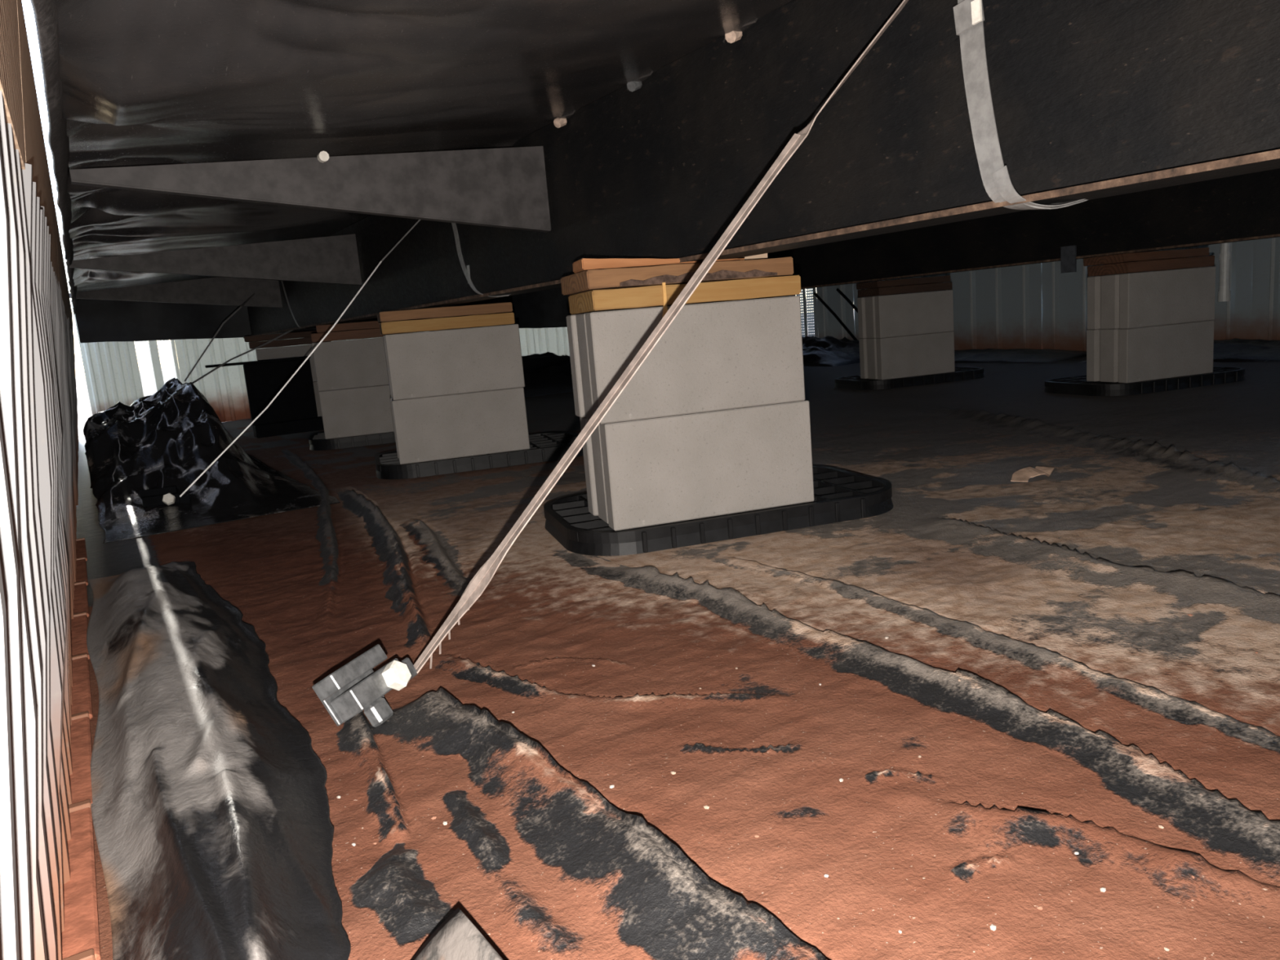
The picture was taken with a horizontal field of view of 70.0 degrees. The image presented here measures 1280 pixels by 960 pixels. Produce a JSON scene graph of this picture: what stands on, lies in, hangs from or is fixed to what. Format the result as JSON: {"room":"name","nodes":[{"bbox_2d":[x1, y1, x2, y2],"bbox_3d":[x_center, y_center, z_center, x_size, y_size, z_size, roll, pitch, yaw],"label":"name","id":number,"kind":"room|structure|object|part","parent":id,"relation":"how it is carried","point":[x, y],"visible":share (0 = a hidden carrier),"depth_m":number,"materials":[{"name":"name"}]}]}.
{"room":"crawl space","nodes":[
{"label":"crawl space","id":0,"kind":"room"},
{"bbox_2d":[0,90,78,959],"bbox_3d":[-0.874,-0.149,1.335,0.094,0.800,9.206,-11,11,-30],"label":"wall","id":1,"kind":"structure","parent":0,"point":[39,432],"depth_m":0.54,"materials":[{"name":"grey plastic"}]},
{"bbox_3d":[-0.214,0.091,0.294,0.017,0.574,0.305,-3,7,-31],"label":"panel","id":2,"kind":"part","parent":1,"relation":"part of","materials":[{"name":"grey plastic"}]},
{"bbox_2d":[0,0,73,335],"bbox_3d":[-1.209,-0.456,1.886,0.036,0.160,7.751,-11,11,-30],"label":"trim","id":3,"kind":"structure","parent":1,"relation":"attached to","point":[17,82],"depth_m":0.73,"materials":[{"name":"brown wood"}]},
{"bbox_3d":[-0.524,0.035,0.805,0.017,0.561,0.305,-3,7,-31],"label":"panel","id":4,"kind":"part","parent":1,"relation":"part of","materials":[{"name":"grey plastic"}]},
{"bbox_2d":[30,0,77,315],"bbox_3d":[-1.189,-0.628,1.878,0.040,0.194,7.751,-11,11,-30],"label":"trim","id":5,"kind":"structure","parent":1,"relation":"attached to","point":[45,11],"depth_m":1.11,"materials":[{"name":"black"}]},
{"bbox_3d":[-0.680,-0.004,1.059,0.017,0.575,0.305,-3,7,-31],"label":"panel","id":6,"kind":"part","parent":1,"relation":"part of","materials":[{"name":"grey plastic"}]},
{"bbox_3d":[-0.838,-0.025,1.313,0.016,0.557,0.305,-3,7,-31],"label":"panel","id":7,"kind":"part","parent":1,"relation":"part of","materials":[{"name":"grey plastic"}]},
{"bbox_3d":[-0.993,-0.062,1.567,0.016,0.567,0.305,-3,7,-31],"label":"panel","id":8,"kind":"part","parent":1,"relation":"part of","materials":[{"name":"grey plastic"}]},
{"bbox_3d":[-1.146,-0.096,1.823,0.017,0.571,0.305,-3,7,-31],"label":"panel","id":9,"kind":"part","parent":1,"relation":"part of","materials":[{"name":"grey plastic"}]},
{"bbox_3d":[-1.304,-0.118,2.077,0.016,0.555,0.305,-3,7,-31],"label":"panel","id":10,"kind":"part","parent":1,"relation":"part of","materials":[{"name":"grey plastic"}]},
{"bbox_3d":[-1.615,-0.186,2.586,0.018,0.566,0.305,-3,7,-31],"label":"panel","id":11,"kind":"part","parent":1,"relation":"part of","materials":[{"name":"grey plastic"}]},
{"bbox_3d":[-1.462,-0.158,2.330,0.017,0.572,0.305,-3,7,-31],"label":"panel","id":12,"kind":"part","parent":1,"relation":"part of","materials":[{"name":"grey plastic"}]},
{"bbox_3d":[-1.770,-0.213,2.842,0.014,0.557,0.305,-3,7,-31],"label":"panel","id":13,"kind":"part","parent":1,"relation":"part of","materials":[{"name":"grey plastic"}]},
{"bbox_3d":[-2.084,-0.277,3.349,0.015,0.560,0.305,-3,7,-31],"label":"panel","id":14,"kind":"part","parent":1,"relation":"part of","materials":[{"name":"grey plastic"}]},
{"bbox_3d":[-2.238,-0.309,3.605,0.017,0.562,0.305,-3,7,-31],"label":"panel","id":15,"kind":"part","parent":1,"relation":"part of","materials":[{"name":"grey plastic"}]},
{"bbox_3d":[-2.706,-0.406,4.367,0.018,0.568,0.305,-3,7,-31],"label":"panel","id":16,"kind":"part","parent":1,"relation":"part of","materials":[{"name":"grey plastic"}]},
{"bbox_3d":[-2.860,-0.438,4.623,0.017,0.570,0.305,-3,7,-31],"label":"panel","id":17,"kind":"part","parent":1,"relation":"part of","materials":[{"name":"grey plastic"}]},
{"bbox_3d":[-2.394,-0.346,3.858,0.016,0.574,0.305,-3,7,-31],"label":"panel","id":18,"kind":"part","parent":1,"relation":"part of","materials":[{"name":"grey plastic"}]},
{"bbox_2d":[61,537,100,959],"bbox_3d":[-0.533,0.306,0.846,0.051,0.014,3.127,-11,11,-30],"label":"trim","id":19,"kind":"structure","parent":1,"relation":"attached to","point":[80,938],"depth_m":0.84,"materials":[{"name":"wood"}]},
{"bbox_2d":[71,302,569,422],"bbox_3d":[-1.095,-1.058,6.657,5.120,0.800,0.022,-11,11,-31],"label":"wall","id":20,"kind":"structure","parent":0,"point":[112,371],"depth_m":5.62,"materials":[{"name":"plastic"}]},
{"bbox_3d":[-3.136,-0.670,5.421,0.284,0.800,0.017,-11,11,-31],"label":"panel","id":21,"kind":"part","parent":20,"relation":"part of","materials":[{"name":"plastic"}]},
{"bbox_3d":[-2.936,-0.709,5.547,0.044,0.800,0.007,-11,11,-31],"label":"panel","id":22,"kind":"part","parent":20,"relation":"part of","materials":[{"name":"plastic"}]},
{"bbox_3d":[-2.845,-0.726,5.602,0.019,0.800,0.007,-11,11,-31],"label":"panel","id":23,"kind":"part","parent":20,"relation":"part of","materials":[{"name":"plastic"}]},
{"bbox_3d":[-2.665,-0.760,5.710,0.405,0.800,0.017,-11,11,-31],"label":"panel","id":24,"kind":"part","parent":20,"relation":"part of","materials":[{"name":"plastic"}]},
{"bbox_3d":[-2.324,-0.824,5.913,0.405,0.800,0.016,-11,11,-31],"label":"panel","id":25,"kind":"part","parent":20,"relation":"part of","materials":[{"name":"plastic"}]},
{"bbox_3d":[-0.966,-1.082,6.734,0.405,0.800,0.016,-11,11,-31],"label":"panel","id":26,"kind":"part","parent":20,"relation":"part of","materials":[{"name":"plastic"}]},
{"bbox_3d":[-0.628,-1.147,6.942,0.405,0.800,0.015,-11,11,-31],"label":"panel","id":27,"kind":"part","parent":20,"relation":"part of","materials":[{"name":"plastic"}]},
{"bbox_2d":[53,0,794,300],"bbox_3d":[-0.824,-0.681,2.130,0.998,0.150,7.800,-11,11,-31],"label":"liner","id":28,"kind":"structure","parent":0,"point":[145,82],"depth_m":1.27,"materials":[{"name":"black plastic"}]},
{"bbox_2d":[69,0,1279,338],"bbox_3d":[-0.400,-0.521,1.585,0.990,0.357,9.000,-11,11,-31],"label":"beam","id":29,"kind":"structure","parent":28,"relation":"attached to","point":[1091,99],"depth_m":1.42,"materials":[{"name":"black metal"}]},
{"bbox_2d":[183,293,254,381],"bbox_3d":[-1.863,-0.724,4.304,0.156,0.435,1.356,-6,10,-7],"label":"strap","id":30,"kind":"object","parent":29,"relation":"attached to","point":[240,307],"visible":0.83,"depth_m":3.84,"materials":[{"name":"grey metal"}]},
{"bbox_2d":[191,329,293,383],"bbox_3d":[-1.780,-0.556,4.081,0.039,0.216,0.869,-3,10,10],"label":"strap","id":31,"kind":"object","parent":29,"relation":"attached to","point":[288,331],"visible":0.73,"depth_m":4.08,"materials":[{"name":"grey metal"}]},
{"bbox_2d":[280,280,299,327],"bbox_3d":[-1.694,-0.865,4.417,0.027,0.280,0.470,-10,11,-28],"label":"strap","id":32,"kind":"object","parent":29,"relation":"on","point":[281,281],"visible":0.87,"depth_m":4.40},
{"bbox_2d":[179,219,420,497],"bbox_3d":[-0.894,-0.362,2.491,0.762,0.709,0.099,-11,11,-31],"label":"strap","id":33,"kind":"object","parent":29,"relation":"attached to","point":[416,223],"visible":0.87,"depth_m":2.47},
{"bbox_2d":[451,222,511,297],"bbox_3d":[-0.449,-0.612,2.458,0.064,0.252,0.322,-11,11,-31],"label":"strap","id":34,"kind":"object","parent":29,"relation":"on","point":[466,272],"visible":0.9,"depth_m":2.48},
{"bbox_2d":[413,0,908,673],"bbox_3d":[0.069,-0.222,1.059,0.748,0.818,0.057,-7,10,-13],"label":"strap","id":35,"kind":"object","parent":29,"relation":"attached to","point":[477,584],"visible":1,"depth_m":1.05,"materials":[{"name":"silver metal"}]},
{"bbox_2d":[953,0,1087,209],"bbox_3d":[0.442,-0.469,1.077,0.124,0.307,0.134,-11,11,-31],"label":"strap","id":36,"kind":"object","parent":29,"relation":"hanging from","point":[969,17],"visible":0.86,"depth_m":1.06,"materials":[{"name":"metal"}]},
{"bbox_2d":[75,356,1279,959],"bbox_3d":[1.313,-0.199,2.818,5.400,0.051,9.400,-11,11,-31],"label":"floor","id":37,"kind":"structure","parent":0,"point":[1088,713],"depth_m":0.99,"materials":[{"name":"brown soil"}]},
{"bbox_2d":[138,485,191,507],"bbox_3d":[-1.257,0.082,2.431,0.122,0.126,0.070,-8,10,-17],"label":"anchor","id":38,"kind":"object","parent":37,"relation":"on","point":[150,498],"visible":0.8,"depth_m":2.41,"materials":[{"name":"metal"}]},
{"bbox_2d":[83,377,340,543],"bbox_3d":[-1.630,-0.180,3.198,0.567,0.343,2.251,-11,11,-31],"label":"heap","id":39,"kind":"object","parent":37,"relation":"on","point":[169,437],"visible":0.98,"depth_m":2.61,"materials":[{"name":"black plastic"}]},
{"bbox_2d":[86,560,351,959],"bbox_3d":[-0.531,0.240,1.073,0.228,0.055,1.720,-11,11,-31],"label":"plastic sheet","id":40,"kind":"object","parent":37,"relation":"on","point":[214,830],"visible":1,"depth_m":0.81,"materials":[{"name":"black plastic"}]},
{"bbox_2d":[204,355,324,438],"bbox_3d":[-1.742,-0.388,4.310,0.508,0.355,0.084,-11,11,-31],"label":"panel","id":41,"kind":"object","parent":37,"relation":"on","point":[294,410],"visible":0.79,"depth_m":4.34,"materials":[{"name":"black"}]},
{"bbox_2d":[308,431,395,450],"bbox_3d":[-1.071,-0.205,3.954,0.680,0.042,0.434,-8,10,-16],"label":"pad","id":42,"kind":"object","parent":37,"relation":"on","point":[317,442],"visible":0.41,"depth_m":3.72,"materials":[{"name":"black plastic"}]},
{"bbox_2d":[318,384,394,439],"bbox_3d":[-1.119,-0.298,3.822,0.397,0.192,0.194,-8,10,-16],"label":"concrete block","id":43,"kind":"object","parent":42,"relation":"on","point":[362,411],"visible":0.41,"depth_m":3.71,"materials":[{"name":"grey concrete"}]},
{"bbox_2d":[311,337,389,391],"bbox_3d":[-1.136,-0.488,3.792,0.397,0.192,0.194,-8,10,-16],"label":"concrete block","id":44,"kind":"object","parent":43,"relation":"on","point":[361,362],"visible":0.56,"depth_m":3.68,"materials":[{"name":"grey concrete"}]},
{"bbox_2d":[311,328,413,342],"bbox_3d":[-1.145,-0.601,3.769,0.393,0.036,0.190,-8,10,-16],"label":"board","id":45,"kind":"object","parent":44,"relation":"on","point":[368,333],"visible":0.69,"depth_m":3.67,"materials":[{"name":"red wood"}]},
{"bbox_2d":[315,320,380,333],"bbox_3d":[-1.134,-0.640,3.788,0.393,0.030,0.190,-8,10,-18],"label":"board","id":46,"kind":"object","parent":45,"relation":"on","point":[373,324],"visible":0.62,"depth_m":3.68,"materials":[{"name":"red wood"}]},
{"bbox_2d":[311,644,417,727],"bbox_3d":[-0.300,0.262,1.047,0.074,0.132,0.128,-2,10,18],"label":"anchor","id":47,"kind":"object","parent":37,"relation":"on","point":[353,688],"visible":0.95,"depth_m":1.00,"materials":[{"name":"metal"}]},
{"bbox_2d":[410,907,503,959],"bbox_3d":[-0.076,0.307,0.539,0.048,0.041,0.194,-13,13,-38],"label":"flap","id":48,"kind":"object","parent":37,"relation":"on","point":[457,938],"visible":1,"depth_m":0.58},
{"bbox_2d":[374,431,583,479],"bbox_3d":[-0.521,-0.086,3.009,0.680,0.042,0.434,-8,10,-16],"label":"pad","id":49,"kind":"object","parent":37,"relation":"on","point":[544,446],"visible":0.76,"depth_m":2.82,"materials":[{"name":"black plastic"}]},
{"bbox_2d":[389,386,529,464],"bbox_3d":[-0.569,-0.180,2.877,0.397,0.192,0.194,-8,10,-16],"label":"concrete block","id":50,"kind":"object","parent":49,"relation":"on","point":[442,427],"visible":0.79,"depth_m":2.78,"materials":[{"name":"grey concrete"}]},
{"bbox_2d":[382,324,524,399],"bbox_3d":[-0.581,-0.370,2.843,0.397,0.192,0.194,-8,10,-16],"label":"concrete block","id":51,"kind":"object","parent":50,"relation":"on","point":[424,364],"visible":1,"depth_m":2.75,"materials":[{"name":"grey concrete"}]},
{"bbox_2d":[379,312,515,335],"bbox_3d":[-0.598,-0.482,2.821,0.393,0.036,0.190,-8,10,-16],"label":"board","id":52,"kind":"object","parent":51,"relation":"on","point":[503,318],"visible":0.99,"depth_m":2.73,"materials":[{"name":"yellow wood"}]},
{"bbox_2d":[377,302,512,323],"bbox_3d":[-0.606,-0.517,2.826,0.393,0.030,0.190,-8,10,-17],"label":"board","id":53,"kind":"object","parent":52,"relation":"on","point":[475,309],"visible":0.89,"depth_m":2.74,"materials":[{"name":"brown wood"}]},
{"bbox_2d":[521,351,573,397],"bbox_3d":[-0.796,-0.727,6.178,2.000,0.262,1.000,-11,11,-31],"label":"plastic sheet","id":54,"kind":"object","parent":37,"relation":"on","point":[547,373],"visible":0.15,"depth_m":5.84,"materials":[{"name":"black plastic"}]},
{"bbox_2d":[543,466,893,555],"bbox_3d":[0.155,0.051,1.891,0.680,0.042,0.434,-8,10,-16],"label":"pad","id":55,"kind":"object","parent":37,"relation":"on","point":[839,495],"visible":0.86,"depth_m":1.72,"materials":[{"name":"black plastic"}]},
{"bbox_2d":[579,400,814,530],"bbox_3d":[0.107,-0.042,1.759,0.397,0.192,0.194,-8,10,-16],"label":"concrete block","id":56,"kind":"object","parent":55,"relation":"on","point":[673,468],"visible":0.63,"depth_m":1.67,"materials":[{"name":"grey concrete"}]},
{"bbox_2d":[566,295,804,423],"bbox_3d":[0.084,-0.231,1.724,0.397,0.192,0.194,-8,10,-16],"label":"concrete block","id":57,"kind":"object","parent":56,"relation":"on","point":[716,356],"visible":0.92,"depth_m":1.64,"materials":[{"name":"grey concrete"}]},
{"bbox_2d":[568,275,800,316],"bbox_3d":[0.081,-0.329,1.704,0.393,0.074,0.195,-8,10,-16],"label":"board","id":58,"kind":"object","parent":57,"relation":"on","point":[664,295],"visible":0.9,"depth_m":1.62,"materials":[{"name":"yellow wood"}]},
{"bbox_2d":[560,257,793,294],"bbox_3d":[0.067,-0.379,1.699,0.393,0.033,0.193,-8,10,-18],"label":"board","id":59,"kind":"object","parent":58,"relation":"on","point":[648,276],"visible":0.85,"depth_m":1.61,"materials":[{"name":"brown wood"}]},
{"bbox_2d":[572,257,744,273],"bbox_3d":[0.029,-0.398,1.666,0.300,0.021,0.120,-7,10,-14],"label":"wedge","id":60,"kind":"object","parent":59,"relation":"on","point":[580,265],"visible":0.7,"depth_m":1.60,"materials":[{"name":"orange wood"}]},
{"bbox_2d":[735,253,768,259],"bbox_3d":[0.113,-0.422,1.762,0.260,0.019,0.072,-8,10,-15],"label":"wedge","id":61,"kind":"object","parent":59,"relation":"on","point":[762,255],"visible":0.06,"depth_m":1.76,"materials":[{"name":"beige wood"}]},
{"bbox_2d":[801,335,860,366],"bbox_3d":[1.274,-0.990,6.882,0.800,0.194,1.350,-11,11,-31],"label":"plastic sheet","id":62,"kind":"object","parent":37,"relation":"on","point":[827,351],"visible":0.41,"depth_m":6.42,"materials":[{"name":"black plastic"}]},
{"bbox_2d":[834,366,984,390],"bbox_3d":[1.330,-0.507,4.523,0.680,0.042,0.434,-8,10,-16],"label":"pad","id":63,"kind":"object","parent":37,"relation":"on","point":[961,373],"visible":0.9,"depth_m":4.34,"materials":[{"name":"black plastic"}]},
{"bbox_2d":[858,331,955,379],"bbox_3d":[1.282,-0.600,4.391,0.397,0.192,0.194,-8,10,-16],"label":"concrete block","id":64,"kind":"object","parent":63,"relation":"on","point":[931,353],"visible":0.85,"depth_m":4.30,"materials":[{"name":"grey concrete"}]},
{"bbox_2d":[857,289,953,338],"bbox_3d":[1.266,-0.790,4.357,0.397,0.192,0.194,-8,10,-16],"label":"concrete block","id":65,"kind":"object","parent":64,"relation":"on","point":[930,312],"visible":1,"depth_m":4.27,"materials":[{"name":"grey concrete"}]},
{"bbox_2d":[857,281,951,297],"bbox_3d":[1.257,-0.903,4.338,0.393,0.036,0.190,-8,10,-16],"label":"board","id":66,"kind":"object","parent":65,"relation":"on","point":[942,286],"visible":0.99,"depth_m":4.25,"materials":[{"name":"brown wood"}]},
{"bbox_2d":[856,275,951,289],"bbox_3d":[1.251,-0.938,4.342,0.393,0.030,0.190,-8,10,-16],"label":"board","id":67,"kind":"object","parent":66,"relation":"on","point":[886,283],"visible":0.95,"depth_m":4.26,"materials":[{"name":"brown wood"}]},
{"bbox_2d":[990,924,996,930],"bbox_3d":[0.231,0.293,0.597,0.004,0.003,0.005,-4,10,6],"label":"pebble","id":68,"kind":"object","parent":37,"relation":"on","point":[993,927],"visible":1,"depth_m":0.60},
{"bbox_2d":[954,348,1086,362],"bbox_3d":[2.118,-0.794,5.744,0.600,0.060,1.400,-11,11,-31],"label":"plastic sheet","id":69,"kind":"object","parent":37,"relation":"on","point":[988,355],"visible":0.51,"depth_m":5.35,"materials":[{"name":"black plastic"}]},
{"bbox_2d":[1010,466,1054,481],"bbox_3d":[0.860,-0.016,1.997,0.134,0.023,0.060,-11,11,-31],"label":"paper scrap","id":70,"kind":"object","parent":37,"relation":"on","point":[1024,474],"visible":1,"depth_m":1.99,"materials":[{"name":"beige paper"}]},
{"bbox_2d":[1100,887,1106,892],"bbox_3d":[0.318,0.281,0.627,0.004,0.003,0.005,4,13,42],"label":"pebble","id":71,"kind":"object","parent":37,"relation":"on","point":[1102,889],"visible":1,"depth_m":0.63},
{"bbox_2d":[1044,366,1244,395],"bbox_3d":[1.948,-0.387,3.539,0.680,0.042,0.434,-8,10,-16],"label":"pad","id":72,"kind":"object","parent":37,"relation":"on","point":[1077,384],"visible":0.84,"depth_m":3.36,"materials":[{"name":"black plastic"}]},
{"bbox_2d":[1086,320,1213,382],"bbox_3d":[1.900,-0.481,3.407,0.397,0.192,0.194,-8,10,-16],"label":"concrete block","id":73,"kind":"object","parent":72,"relation":"on","point":[1131,355],"visible":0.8,"depth_m":3.32,"materials":[{"name":"grey concrete"}]},
{"bbox_2d":[1087,266,1215,329],"bbox_3d":[1.886,-0.671,3.374,0.397,0.192,0.194,-8,10,-16],"label":"concrete block","id":74,"kind":"object","parent":73,"relation":"on","point":[1174,296],"visible":1,"depth_m":3.29,"materials":[{"name":"grey concrete"}]},
{"bbox_2d":[1087,255,1214,276],"bbox_3d":[1.874,-0.785,3.354,0.393,0.038,0.190,-8,10,-16],"label":"board","id":75,"kind":"object","parent":74,"relation":"on","point":[1202,261],"visible":0.99,"depth_m":3.27,"materials":[{"name":"red wood"}]},
{"bbox_2d":[1083,247,1208,266],"bbox_3d":[1.858,-0.820,3.356,0.393,0.030,0.190,-8,10,-17],"label":"board","id":76,"kind":"object","parent":75,"relation":"on","point":[1184,253],"visible":0.92,"depth_m":3.28,"materials":[{"name":"red wood"}]},
{"bbox_2d":[1077,337,1279,363],"bbox_3d":[2.837,-0.658,4.549,0.650,0.082,1.000,-11,11,-31],"label":"plastic sheet","id":77,"kind":"object","parent":37,"relation":"on","point":[1235,349],"visible":0.38,"depth_m":4.23,"materials":[{"name":"black plastic"}]},
{"bbox_3d":[-1.728,-0.329,4.986,0.680,0.042,0.434,-8,10,-16],"label":"pad","id":78,"kind":"object","parent":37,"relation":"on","visible":0},
{"bbox_2d":[312,381,322,417],"bbox_3d":[-1.776,-0.422,4.854,0.397,0.192,0.194,-8,10,-16],"label":"concrete block","id":79,"kind":"object","parent":78,"relation":"on","point":[315,384],"visible":0.02,"depth_m":4.78,"materials":[{"name":"grey concrete"}]},
{"bbox_2d":[255,344,316,382],"bbox_3d":[-1.792,-0.612,4.821,0.397,0.192,0.194,-8,10,-16],"label":"concrete block","id":80,"kind":"object","parent":79,"relation":"on","point":[268,353],"visible":0.23,"depth_m":4.71,"materials":[{"name":"grey concrete"}]},
{"bbox_2d":[248,337,329,349],"bbox_3d":[-1.831,-0.722,4.793,0.393,0.036,0.190,-8,10,-16],"label":"board","id":81,"kind":"object","parent":80,"relation":"on","point":[299,341],"visible":0.69,"depth_m":4.70,"materials":[{"name":"brown wood"}]},
{"bbox_2d":[244,330,317,342],"bbox_3d":[-1.852,-0.753,4.782,0.393,0.030,0.190,-8,10,-18],"label":"board","id":82,"kind":"object","parent":81,"relation":"on","point":[303,334],"visible":0.77,"depth_m":4.69,"materials":[{"name":"brown wood"}]},
{"bbox_2d":[773,236,1279,351],"bbox_3d":[3.577,-0.979,3.938,0.035,0.800,9.547,-11,11,-31],"label":"wall","id":83,"kind":"structure","parent":0,"point":[1033,306],"depth_m":5.70,"materials":[{"name":"plastic"}]},
{"bbox_2d":[75,287,773,342],"bbox_3d":[-1.020,-1.247,6.473,5.110,0.584,0.055,-11,11,-31],"label":"beam","id":84,"kind":"structure","parent":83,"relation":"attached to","point":[97,320],"depth_m":5.44,"materials":[{"name":"black metal"}]},
{"bbox_3d":[1.354,-1.411,7.495,0.007,0.800,0.034,-11,11,-31],"label":"panel","id":85,"kind":"part","parent":83,"relation":"part of","materials":[{"name":"plastic"}]},
{"bbox_3d":[1.419,-1.399,7.392,0.007,0.800,0.039,-11,11,-31],"label":"panel","id":86,"kind":"part","parent":83,"relation":"part of","materials":[{"name":"plastic"}]},
{"bbox_2d":[813,292,857,340],"bbox_3d":[1.536,-1.275,7.162,0.021,0.419,0.466,-11,11,-31],"label":"diagonal brace","id":87,"kind":"object","parent":83,"relation":"attached to","point":[817,296],"visible":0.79,"depth_m":7.15,"materials":[{"name":"black metal"}]},
{"bbox_3d":[1.528,-1.374,7.199,0.029,0.800,0.405,-11,11,-31],"label":"panel","id":88,"kind":"part","parent":83,"relation":"part of","materials":[{"name":"plastic"}]},
{"bbox_2d":[835,288,857,312],"bbox_3d":[1.603,-1.375,7.020,0.021,0.212,0.243,-11,11,-31],"label":"diagonal brace","id":89,"kind":"object","parent":83,"relation":"attached to","point":[837,290],"visible":0.79,"depth_m":7.01,"materials":[{"name":"black metal"}]},
{"bbox_3d":[1.744,-1.333,6.862,0.028,0.800,0.405,-11,11,-31],"label":"panel","id":90,"kind":"part","parent":83,"relation":"part of","materials":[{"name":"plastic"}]},
{"bbox_3d":[1.953,-1.292,6.521,0.028,0.800,0.405,-11,11,-31],"label":"panel","id":91,"kind":"part","parent":83,"relation":"part of","materials":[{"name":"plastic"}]},
{"bbox_3d":[2.169,-1.251,6.185,0.027,0.800,0.405,-11,11,-31],"label":"panel","id":92,"kind":"part","parent":83,"relation":"part of","materials":[{"name":"plastic"}]},
{"bbox_3d":[2.378,-1.210,5.844,0.028,0.800,0.405,-11,11,-31],"label":"panel","id":93,"kind":"part","parent":83,"relation":"part of","materials":[{"name":"plastic"}]},
{"bbox_3d":[2.595,-1.169,5.508,0.028,0.800,0.405,-11,11,-31],"label":"panel","id":94,"kind":"part","parent":83,"relation":"part of","materials":[{"name":"plastic"}]},
{"bbox_3d":[2.804,-1.127,5.167,0.027,0.800,0.405,-11,11,-31],"label":"panel","id":95,"kind":"part","parent":83,"relation":"part of","materials":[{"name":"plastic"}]},
{"bbox_3d":[3.020,-1.087,4.830,0.029,0.800,0.405,-11,11,-31],"label":"panel","id":96,"kind":"part","parent":83,"relation":"part of","materials":[{"name":"plastic"}]},
{"bbox_3d":[3.229,-1.045,4.489,0.029,0.800,0.405,-11,11,-31],"label":"panel","id":97,"kind":"part","parent":83,"relation":"part of","materials":[{"name":"plastic"}]},
{"bbox_3d":[1.723,-1.086,2.879,4.200,0.063,9.250,-11,11,-31],"label":"ceiling","id":98,"kind":"structure","parent":0,"visible":0},
{"bbox_2d":[767,168,1279,288],"bbox_3d":[2.002,-0.953,3.041,0.106,0.406,9.000,-11,11,-31],"label":"beam","id":99,"kind":"structure","parent":98,"relation":"attached to","point":[1245,206],"depth_m":3.57,"materials":[{"name":"black metal"}]},
{"bbox_2d":[1217,242,1231,302],"bbox_3d":[2.870,-1.178,4.477,0.053,0.596,0.054,-11,11,-31],"label":"pvc pipe","id":100,"kind":"object","parent":98,"relation":"hanging from","point":[1224,255],"visible":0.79,"depth_m":4.49,"materials":[{"name":"white plastic"}]},
{"label":"outside","id":101,"kind":"structure","parent":0,"visible":0},
{"bbox_2d":[75,313,814,438],"bbox_3d":[-0.496,-0.480,5.565,85.000,0.001,90.000,-11,11,-31],"label":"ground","id":102,"kind":"structure","parent":101,"point":[84,410],"depth_m":11.83,"materials":[{"name":"white"}]}
]}

